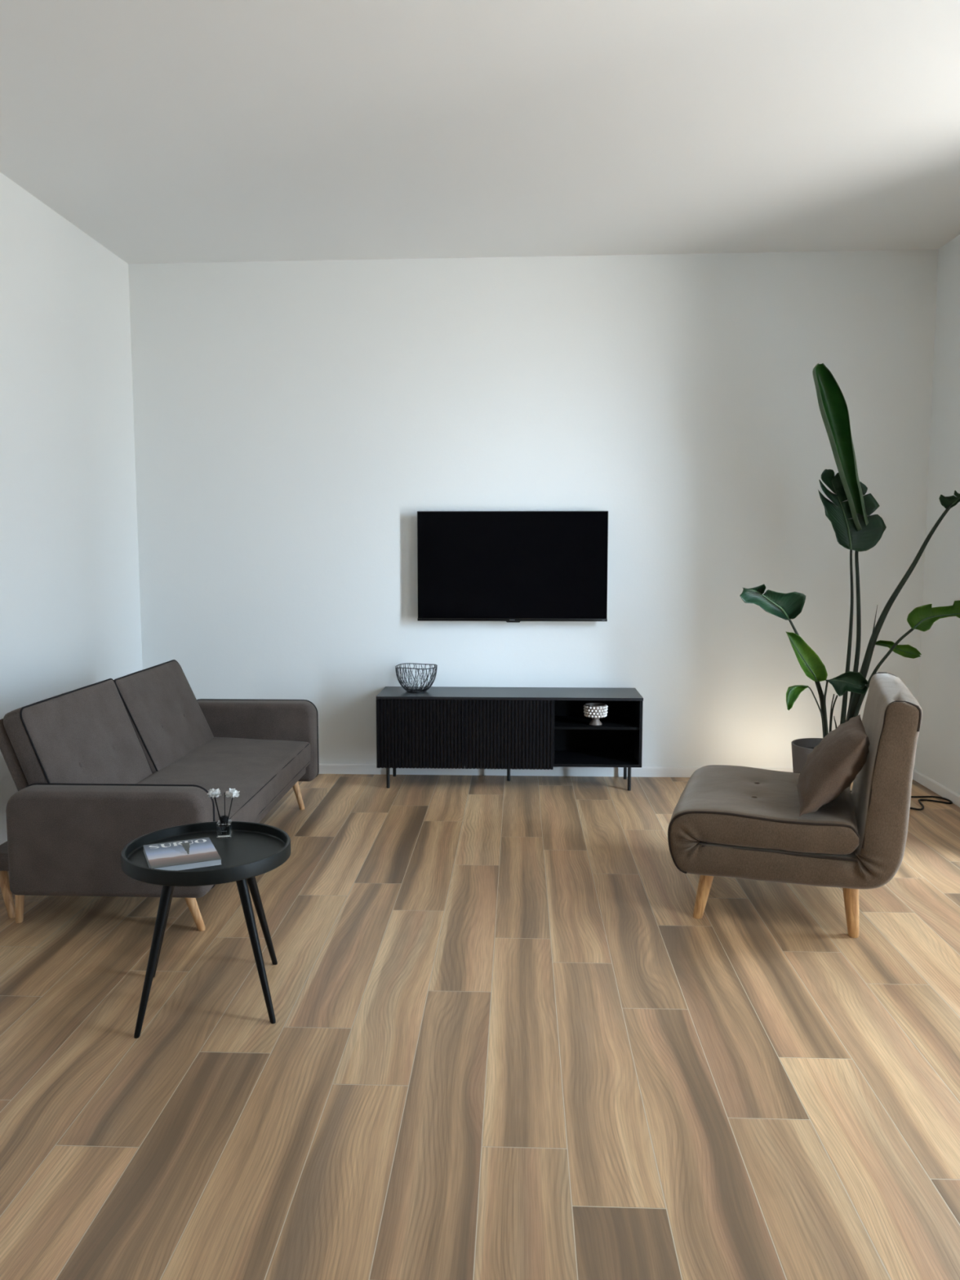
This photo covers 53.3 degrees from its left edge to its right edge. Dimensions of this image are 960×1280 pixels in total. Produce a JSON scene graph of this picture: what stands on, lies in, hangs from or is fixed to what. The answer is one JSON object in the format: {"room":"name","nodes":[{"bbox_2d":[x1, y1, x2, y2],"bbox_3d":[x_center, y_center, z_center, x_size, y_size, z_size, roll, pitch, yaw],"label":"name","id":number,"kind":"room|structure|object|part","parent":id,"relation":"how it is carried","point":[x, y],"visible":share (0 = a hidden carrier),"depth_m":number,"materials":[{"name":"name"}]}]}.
{"room":"living room","nodes":[
{"label":"living room","id":0,"kind":"room"},
{"bbox_2d":[0,172,142,844],"bbox_3d":[-2.349,-0.359,1.650,0.200,3.300,8.760,0,6,2],"label":"wall","id":1,"kind":"structure","parent":0,"point":[70,600],"depth_m":4.84,"materials":[{"name":"white paint"}]},
{"bbox_2d":[0,773,959,1279],"bbox_3d":[0.227,1.248,1.654,5.161,0.001,8.660,0,6,2],"label":"floor","id":2,"kind":"structure","parent":0,"point":[507,1040],"depth_m":2.62,"materials":[{"name":"brown wood"}]},
{"bbox_2d":[0,659,319,931],"bbox_3d":[-1.369,0.575,4.294,0.906,0.816,1.872,0,6,2],"label":"sofa","id":3,"kind":"object","parent":2,"relation":"on","point":[97,768],"visible":0.96,"depth_m":3.76,"materials":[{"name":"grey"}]},
{"bbox_3d":[-1.624,0.756,4.326,0.390,0.074,1.520,0,6,2],"label":"rail","id":4,"kind":"part","parent":3,"relation":"part of","materials":[{"name":"fabric"}]},
{"bbox_3d":[-1.804,0.946,3.645,0.099,0.206,0.038,3,6,28],"label":"leg","id":5,"kind":"part","parent":3,"relation":"part of","materials":[{"name":"brown wood"}]},
{"bbox_3d":[-1.669,0.529,3.592,0.226,0.496,0.188,0,6,2],"label":"panel","id":6,"kind":"part","parent":3,"relation":"part of","materials":[{"name":"fabric"}]},
{"bbox_3d":[-1.722,0.954,3.587,0.039,0.202,0.054,0,6,2],"label":"leg","id":7,"kind":"part","parent":3,"relation":"part of","materials":[{"name":"brown wood"}]},
{"bbox_3d":[-1.593,0.474,3.889,0.268,0.532,0.820,0,6,2],"label":"backrest","id":8,"kind":"part","parent":3,"relation":"part of","materials":[{"name":"fabric"}]},
{"bbox_3d":[-1.320,0.719,3.423,0.718,0.386,0.117,0,6,2],"label":"armrest","id":9,"kind":"part","parent":3,"relation":"part of","materials":[{"name":"fabric"}]},
{"bbox_3d":[-1.545,0.400,4.696,0.292,0.524,0.800,0,6,2],"label":"backrest","id":10,"kind":"part","parent":3,"relation":"part of","materials":[{"name":"fabric"}]},
{"bbox_3d":[-1.046,0.975,3.490,0.085,0.181,0.038,-2,6,-23],"label":"leg","id":11,"kind":"part","parent":3,"relation":"part of","materials":[{"name":"brown wood"}]},
{"bbox_3d":[-1.204,0.669,4.295,0.554,0.160,1.636,0,6,2],"label":"seat","id":12,"kind":"part","parent":3,"relation":"part of","materials":[{"name":"fabric"}]},
{"bbox_3d":[-1.239,0.544,5.168,0.712,0.430,0.117,0,6,2],"label":"armrest","id":13,"kind":"part","parent":3,"relation":"part of","materials":[{"name":"fabric"}]},
{"bbox_3d":[-1.205,0.758,4.304,0.488,0.066,1.634,0,6,2],"label":"seat rail","id":14,"kind":"part","parent":3,"relation":"part of","materials":[{"name":"fabric"}]},
{"bbox_3d":[-0.981,0.799,5.120,0.097,0.206,0.038,3,6,28],"label":"leg","id":15,"kind":"part","parent":3,"relation":"part of","materials":[{"name":"brown wood"}]},
{"bbox_2d":[120,821,290,1038],"bbox_3d":[-0.835,0.871,2.961,0.499,0.492,0.508,0,6,2],"label":"side table","id":16,"kind":"object","parent":2,"relation":"on","point":[252,850],"visible":0.9,"depth_m":2.84,"materials":[{"name":"black wood"}]},
{"bbox_3d":[-0.944,0.907,2.786,0.033,0.454,0.164,3,7,30],"label":"leg","id":17,"kind":"part","parent":16,"relation":"part of","materials":[{"name":"black paint"}]},
{"bbox_3d":[-1.010,0.880,3.064,0.161,0.454,0.033,3,6,28],"label":"leg","id":18,"kind":"part","parent":16,"relation":"part of","materials":[{"name":"black paint"}]},
{"bbox_2d":[142,837,221,870],"bbox_3d":[-0.904,0.650,2.901,0.198,0.018,0.235,-3,6,-25],"label":"book","id":19,"kind":"object","parent":16,"relation":"on","point":[188,854],"visible":0.98,"depth_m":2.87,"materials":[{"name":"grey paper"}]},
{"bbox_2d":[207,788,239,838],"bbox_3d":[-0.830,0.558,3.103,0.105,0.160,0.056,-1,6,-10],"label":"reed diffuser","id":20,"kind":"object","parent":16,"relation":"on","point":[224,826],"visible":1,"depth_m":3.09,"materials":[{"name":"clear glass"}]},
{"bbox_2d":[207,788,221,798],"bbox_3d":[-0.860,0.494,3.096,0.045,0.030,0.047,-1,6,-10],"label":"flower","id":21,"kind":"object","parent":20,"relation":"on","point":[212,793],"depth_m":3.09,"materials":[{"name":"white paper"}]},
{"bbox_2d":[216,819,231,838],"bbox_3d":[-0.830,0.614,3.107,0.045,0.050,0.045,-1,6,-10],"label":"bottle","id":22,"kind":"object","parent":20,"relation":"on","point":[224,827],"depth_m":3.09,"materials":[{"name":"clear glass"}]},
{"bbox_2d":[225,788,239,798],"bbox_3d":[-0.799,0.494,3.097,0.047,0.031,0.041,3,6,24],"label":"flower","id":23,"kind":"object","parent":20,"relation":"on","point":[232,793],"depth_m":3.09,"materials":[{"name":"white plant"}]},
{"bbox_3d":[-0.669,0.901,2.852,0.159,0.454,0.033,3,7,31],"label":"leg","id":24,"kind":"part","parent":16,"relation":"part of","materials":[{"name":"black paint"}]},
{"bbox_3d":[-0.729,0.872,3.140,0.033,0.454,0.164,3,7,30],"label":"leg","id":25,"kind":"part","parent":16,"relation":"part of","materials":[{"name":"black paint"}]},
{"bbox_2d":[376,686,643,791],"bbox_3d":[0.172,0.577,5.631,1.512,0.548,0.386,0,6,2],"label":"media cabinet","id":26,"kind":"object","parent":2,"relation":"on","point":[442,727],"visible":1,"depth_m":5.46,"materials":[{"name":"black wood"}]},
{"bbox_3d":[-0.534,0.786,5.557,0.020,0.146,0.020,0,6,2],"label":"leg","id":27,"kind":"part","parent":26,"relation":"part of","materials":[{"name":"black metal"}]},
{"bbox_3d":[-0.521,0.758,5.835,0.020,0.146,0.020,0,6,2],"label":"leg","id":28,"kind":"part","parent":26,"relation":"part of","materials":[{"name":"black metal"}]},
{"bbox_2d":[395,662,437,693],"bbox_3d":[-0.373,0.225,5.615,0.247,0.156,0.247,0,6,2],"label":"wire bowl","id":29,"kind":"object","parent":26,"relation":"on","point":[426,687],"visible":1,"depth_m":5.57,"materials":[{"name":"black metal"}]},
{"bbox_3d":[-0.340,0.536,5.462,0.502,0.396,0.016,0,6,2],"label":"door","id":30,"kind":"part","parent":26,"relation":"part of","materials":[{"name":"black wood"}]},
{"bbox_3d":[0.172,0.770,5.724,0.020,0.146,0.020,0,6,2],"label":"leg","id":31,"kind":"part","parent":26,"relation":"part of","materials":[{"name":"black metal"}]},
{"bbox_3d":[0.165,0.538,5.442,0.503,0.396,0.016,0,6,2],"label":"door","id":32,"kind":"part","parent":26,"relation":"part of","materials":[{"name":"black wood"}]},
{"bbox_3d":[0.179,0.486,5.811,1.478,0.370,0.006,0,6,2],"label":"panel","id":33,"kind":"part","parent":26,"relation":"part of","materials":[{"name":"black wood"}]},
{"bbox_2d":[583,702,608,725],"bbox_3d":[0.664,0.428,5.502,0.140,0.117,0.140,0,6,2],"label":"bowl","id":34,"kind":"object","parent":26,"relation":"on","point":[595,711],"visible":1,"depth_m":5.46,"materials":[{"name":"grey ceramic"}]},
{"bbox_2d":[554,715,639,729],"bbox_3d":[0.671,0.484,5.611,0.480,0.016,0.349,0,6,2],"label":"shelf","id":35,"kind":"object","parent":26,"relation":"attached to","point":[564,722],"depth_m":5.54,"materials":[{"name":"black wood"}]},
{"bbox_3d":[0.875,0.765,5.768,0.020,0.146,0.020,0,6,2],"label":"leg","id":36,"kind":"part","parent":26,"relation":"part of","materials":[{"name":"black metal"}]},
{"bbox_3d":[0.858,0.792,5.500,0.020,0.146,0.020,0,6,2],"label":"leg","id":37,"kind":"part","parent":26,"relation":"part of","materials":[{"name":"black metal"}]},
{"bbox_2d":[667,671,922,937],"bbox_3d":[1.231,0.595,3.814,0.868,0.873,0.836,2,6,18],"label":"chair","id":38,"kind":"object","parent":2,"relation":"on","point":[740,822],"visible":0.94,"depth_m":3.47,"materials":[{"name":"brown fabric"}]},
{"bbox_3d":[0.849,0.955,3.634,0.091,0.192,0.052,-3,6,-25],"label":"leg","id":39,"kind":"part","parent":38,"relation":"part of","materials":[{"name":"brown wood"}]},
{"bbox_2d":[796,714,870,816],"bbox_3d":[1.324,0.463,3.598,0.250,0.309,0.450,2,6,18],"label":"throw cushion","id":40,"kind":"object","parent":38,"relation":"on","point":[833,764],"visible":1,"depth_m":3.43,"materials":[{"name":"brown fabric"}]},
{"bbox_3d":[1.341,0.967,3.468,0.065,0.200,0.077,2,6,18],"label":"leg","id":41,"kind":"part","parent":38,"relation":"part of","materials":[{"name":"brown wood"}]},
{"bbox_2d":[739,363,959,787],"bbox_3d":[1.898,-0.244,4.969,1.220,2.313,0.373,0,6,-3],"label":"potted plant","id":42,"kind":"object","parent":2,"relation":"on","point":[862,531],"visible":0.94,"depth_m":4.95,"materials":[{"name":"green plant"}]},
{"bbox_3d":[1.817,0.728,5.087,0.321,0.356,0.321,0,6,2],"label":"pot","id":43,"kind":"part","parent":42,"relation":"part of","materials":[{"name":"grey ceramic"}]},
{"bbox_2d":[850,790,952,810],"bbox_3d":[2.173,0.880,5.301,0.819,0.010,0.320,2,6,18],"label":"power cord","id":44,"kind":"object","parent":2,"relation":"on","point":[936,797],"visible":0.42,"depth_m":5.26,"materials":[{"name":"black rubber"}]},
{"bbox_2d":[0,0,959,263],"bbox_3d":[0.169,-1.937,1.389,5.241,0.280,8.760,0,6,2],"label":"ceiling","id":45,"kind":"structure","parent":0,"point":[162,131],"depth_m":3.80,"materials":[{"name":"white paint"}]},
{"bbox_2d":[128,248,938,768],"bbox_3d":[0.344,-0.773,5.803,5.241,3.300,0.200,0,6,2],"label":"wall","id":46,"kind":"structure","parent":0,"point":[295,422],"depth_m":5.68,"materials":[{"name":"white paint"}]},
{"bbox_2d":[417,511,608,622],"bbox_3d":[0.192,-0.435,5.702,1.128,0.658,0.080,0,6,2],"label":"television","id":47,"kind":"object","parent":46,"relation":"attached to","point":[511,566],"visible":1,"depth_m":5.67,"materials":[{"name":"black plastic"}]},
{"bbox_2d":[318,764,915,779],"bbox_3d":[0.270,0.800,5.855,4.701,0.060,0.013,0,6,2],"label":"baseboard","id":48,"kind":"structure","parent":46,"relation":"attached to","point":[370,769],"depth_m":5.85,"materials":[{"name":"white paint"}]},
{"bbox_2d":[915,234,959,795],"bbox_3d":[2.617,-0.339,1.448,0.340,3.300,8.760,0,6,2],"label":"wall","id":49,"kind":"structure","parent":0,"point":[937,757],"depth_m":5.38,"materials":[{"name":"white paint"}]},
{"bbox_2d":[913,769,959,807],"bbox_3d":[2.574,0.900,4.845,0.013,0.060,1.827,0,6,2],"label":"baseboard","id":50,"kind":"structure","parent":49,"relation":"attached to","point":[943,791],"depth_m":5.43,"materials":[{"name":"white paint"}]}
]}

